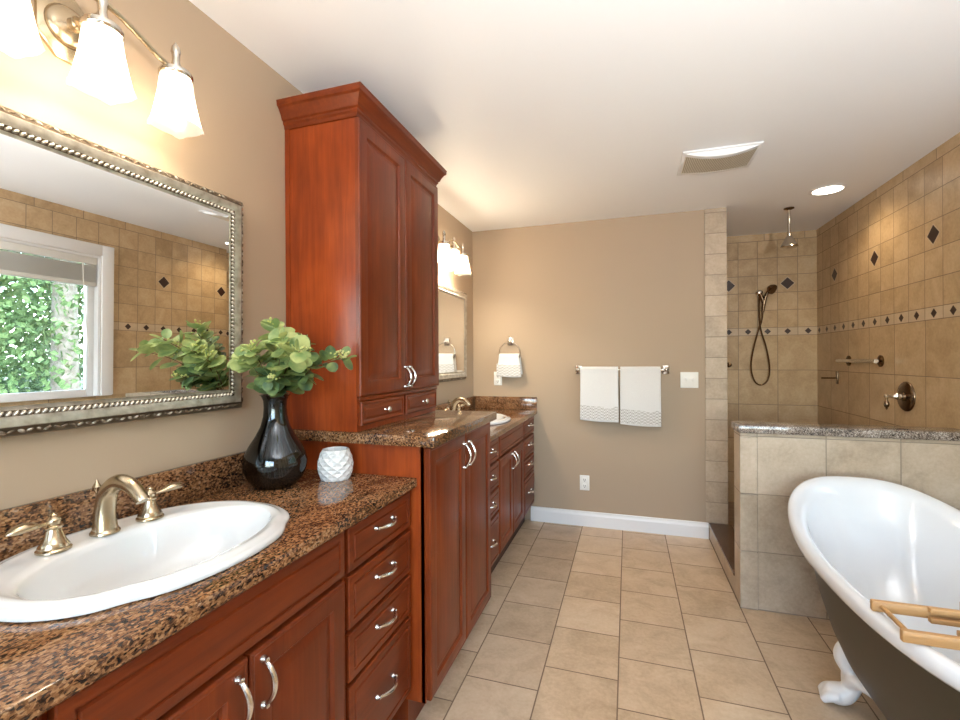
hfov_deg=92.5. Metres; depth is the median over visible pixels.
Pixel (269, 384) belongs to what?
branch
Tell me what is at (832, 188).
recessed light
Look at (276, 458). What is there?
glass vase
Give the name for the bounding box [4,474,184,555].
bathroom faucet
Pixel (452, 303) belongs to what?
framed mirror
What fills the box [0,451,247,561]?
backsplash
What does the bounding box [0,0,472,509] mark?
wall
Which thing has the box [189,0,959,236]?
ceiling
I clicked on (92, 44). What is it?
vanity light
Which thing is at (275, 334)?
branch
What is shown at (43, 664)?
countertop
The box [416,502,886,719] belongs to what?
floor
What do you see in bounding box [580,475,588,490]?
wall outlet
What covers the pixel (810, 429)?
granite ledge
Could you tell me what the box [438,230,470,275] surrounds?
vanity light
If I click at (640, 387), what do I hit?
hand towel
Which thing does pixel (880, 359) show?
grab bar
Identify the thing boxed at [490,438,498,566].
base cabinet
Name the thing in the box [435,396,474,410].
backsplash
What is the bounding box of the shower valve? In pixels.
[884,382,915,411]
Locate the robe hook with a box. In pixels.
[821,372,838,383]
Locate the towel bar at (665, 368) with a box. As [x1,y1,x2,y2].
[576,365,668,373]
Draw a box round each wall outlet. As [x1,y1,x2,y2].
[494,372,501,384]
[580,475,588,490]
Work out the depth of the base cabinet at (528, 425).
3.54 m
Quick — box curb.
[709,523,734,592]
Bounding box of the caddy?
[870,599,959,650]
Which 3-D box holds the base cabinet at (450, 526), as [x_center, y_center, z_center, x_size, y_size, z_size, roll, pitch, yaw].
[-0.328,0.821,2.064,0.642,1.029,0.756,0,0,18]
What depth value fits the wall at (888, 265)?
2.80 m
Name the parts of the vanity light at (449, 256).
lamp shade, lamp shade, arm, lamp shade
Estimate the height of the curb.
0.120 m
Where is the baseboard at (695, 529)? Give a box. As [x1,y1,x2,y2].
[531,506,708,538]
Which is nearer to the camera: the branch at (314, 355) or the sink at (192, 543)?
the sink at (192, 543)
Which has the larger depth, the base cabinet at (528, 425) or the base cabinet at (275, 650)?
the base cabinet at (528, 425)
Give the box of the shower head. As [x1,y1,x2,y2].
[780,207,798,248]
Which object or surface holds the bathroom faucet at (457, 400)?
on the countertop at (520, 409)
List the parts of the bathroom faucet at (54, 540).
lever, handle, lift rod, spout, handle, lever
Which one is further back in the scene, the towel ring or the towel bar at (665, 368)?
the towel ring
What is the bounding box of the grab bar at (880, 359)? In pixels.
[836,355,883,366]
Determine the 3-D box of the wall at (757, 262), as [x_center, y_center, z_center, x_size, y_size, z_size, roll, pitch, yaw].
[2.470,0.098,4.160,0.965,2.440,0.100,0,0,18]
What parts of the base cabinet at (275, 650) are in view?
door, handle, handle, door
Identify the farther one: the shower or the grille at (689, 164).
the shower
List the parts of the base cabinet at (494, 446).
drawer, drawer, drawer, drawer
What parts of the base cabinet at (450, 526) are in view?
door, handle, handle, door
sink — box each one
[0,501,289,621]
[490,413,510,424]
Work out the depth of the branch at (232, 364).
1.44 m
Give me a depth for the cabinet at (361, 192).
1.77 m
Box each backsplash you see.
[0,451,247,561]
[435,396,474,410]
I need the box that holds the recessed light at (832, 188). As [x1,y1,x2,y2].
[808,183,848,195]
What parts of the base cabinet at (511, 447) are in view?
door, false drawer, handle, door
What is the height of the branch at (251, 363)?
0.478 m
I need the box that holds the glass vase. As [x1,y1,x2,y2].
[242,393,307,490]
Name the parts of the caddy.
rail, rail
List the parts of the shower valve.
lever, valve stem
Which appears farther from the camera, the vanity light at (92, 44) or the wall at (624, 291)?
the wall at (624, 291)
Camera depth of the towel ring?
3.85 m
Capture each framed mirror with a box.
[0,105,243,437]
[438,282,466,381]
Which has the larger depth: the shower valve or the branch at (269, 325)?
the shower valve
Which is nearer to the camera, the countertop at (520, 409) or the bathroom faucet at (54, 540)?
the bathroom faucet at (54, 540)
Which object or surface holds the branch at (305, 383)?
in the glass vase
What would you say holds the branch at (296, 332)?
in the glass vase
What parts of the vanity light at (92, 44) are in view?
lamp shade, wall plate, lamp shade, arm, lamp shade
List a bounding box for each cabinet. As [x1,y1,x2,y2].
[40,531,345,719]
[276,81,446,431]
[300,422,490,719]
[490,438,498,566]
[491,423,523,573]
[513,416,534,538]
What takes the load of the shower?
attached to the wall at (757, 262)
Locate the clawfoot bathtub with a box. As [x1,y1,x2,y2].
[787,476,959,719]
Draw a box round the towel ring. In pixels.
[499,337,520,357]
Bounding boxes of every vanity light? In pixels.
[0,0,203,138]
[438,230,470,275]
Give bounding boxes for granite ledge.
[731,421,959,440]
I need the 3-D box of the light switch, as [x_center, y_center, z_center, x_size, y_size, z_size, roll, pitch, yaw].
[1.567,0.150,3.434,0.124,0.119,0.018,0,0,18]
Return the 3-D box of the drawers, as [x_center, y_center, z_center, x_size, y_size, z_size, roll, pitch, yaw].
[-0.537,0.896,1.519,0.576,0.883,0.399,0,0,18]
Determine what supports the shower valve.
attached to the wall at (888, 265)
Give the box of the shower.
[750,284,776,385]
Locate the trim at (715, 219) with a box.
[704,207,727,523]
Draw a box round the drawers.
[341,491,410,719]
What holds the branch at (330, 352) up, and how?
in the glass vase
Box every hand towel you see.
[580,367,618,421]
[620,367,660,426]
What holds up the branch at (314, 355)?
in the glass vase
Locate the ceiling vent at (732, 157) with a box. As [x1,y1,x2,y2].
[677,141,763,175]
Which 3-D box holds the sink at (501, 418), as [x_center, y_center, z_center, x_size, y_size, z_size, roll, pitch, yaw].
[-0.035,0.475,3.159,0.484,0.164,0.598,0,0,18]
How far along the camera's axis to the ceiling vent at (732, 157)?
2.48 m
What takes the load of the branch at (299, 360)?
in the glass vase
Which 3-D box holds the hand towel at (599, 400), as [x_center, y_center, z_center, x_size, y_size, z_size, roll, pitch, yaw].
[0.928,0.266,3.577,0.290,0.429,0.057,0,0,18]
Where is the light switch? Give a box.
[680,372,697,387]
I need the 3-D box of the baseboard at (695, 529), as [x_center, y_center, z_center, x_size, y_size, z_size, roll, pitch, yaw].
[1.057,1.268,3.603,1.334,0.118,0.016,0,0,18]
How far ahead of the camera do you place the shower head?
3.37 m
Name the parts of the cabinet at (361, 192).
crown molding, door, drawer, knob, drawer rail, handle, handle, drawer, door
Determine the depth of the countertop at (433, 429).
1.75 m
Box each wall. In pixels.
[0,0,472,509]
[472,210,725,537]
[727,230,817,501]
[734,430,959,619]
[817,132,959,428]
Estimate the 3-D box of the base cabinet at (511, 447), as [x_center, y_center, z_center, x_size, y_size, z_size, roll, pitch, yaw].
[-0.016,0.891,3.138,0.576,0.883,0.673,0,0,18]
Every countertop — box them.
[0,451,416,719]
[293,410,496,447]
[435,396,536,441]
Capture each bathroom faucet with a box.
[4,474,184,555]
[444,397,470,410]
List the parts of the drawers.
drawer, drawer, drawer, drawer, handle, handle, handle, handle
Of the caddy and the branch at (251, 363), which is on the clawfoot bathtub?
the caddy
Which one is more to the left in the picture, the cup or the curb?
the cup
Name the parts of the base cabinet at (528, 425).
drawer, drawer, drawer, drawer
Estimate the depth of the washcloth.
3.79 m
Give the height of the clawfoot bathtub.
0.767 m
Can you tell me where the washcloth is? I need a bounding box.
[496,353,521,376]
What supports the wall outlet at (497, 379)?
attached to the wall at (624, 291)
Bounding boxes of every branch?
[227,344,269,395]
[237,338,273,384]
[253,362,290,396]
[258,317,294,376]
[260,326,297,377]
[268,335,312,394]
[276,366,315,393]
[281,332,315,390]
[283,336,318,388]
[284,345,356,393]
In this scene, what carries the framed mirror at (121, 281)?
attached to the wall at (239, 155)
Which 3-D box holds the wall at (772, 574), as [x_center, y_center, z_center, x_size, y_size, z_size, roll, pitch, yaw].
[1.886,0.855,2.376,0.992,0.937,0.156,0,0,18]
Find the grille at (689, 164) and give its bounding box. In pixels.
[681,148,756,173]
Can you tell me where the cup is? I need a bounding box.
[317,446,353,481]

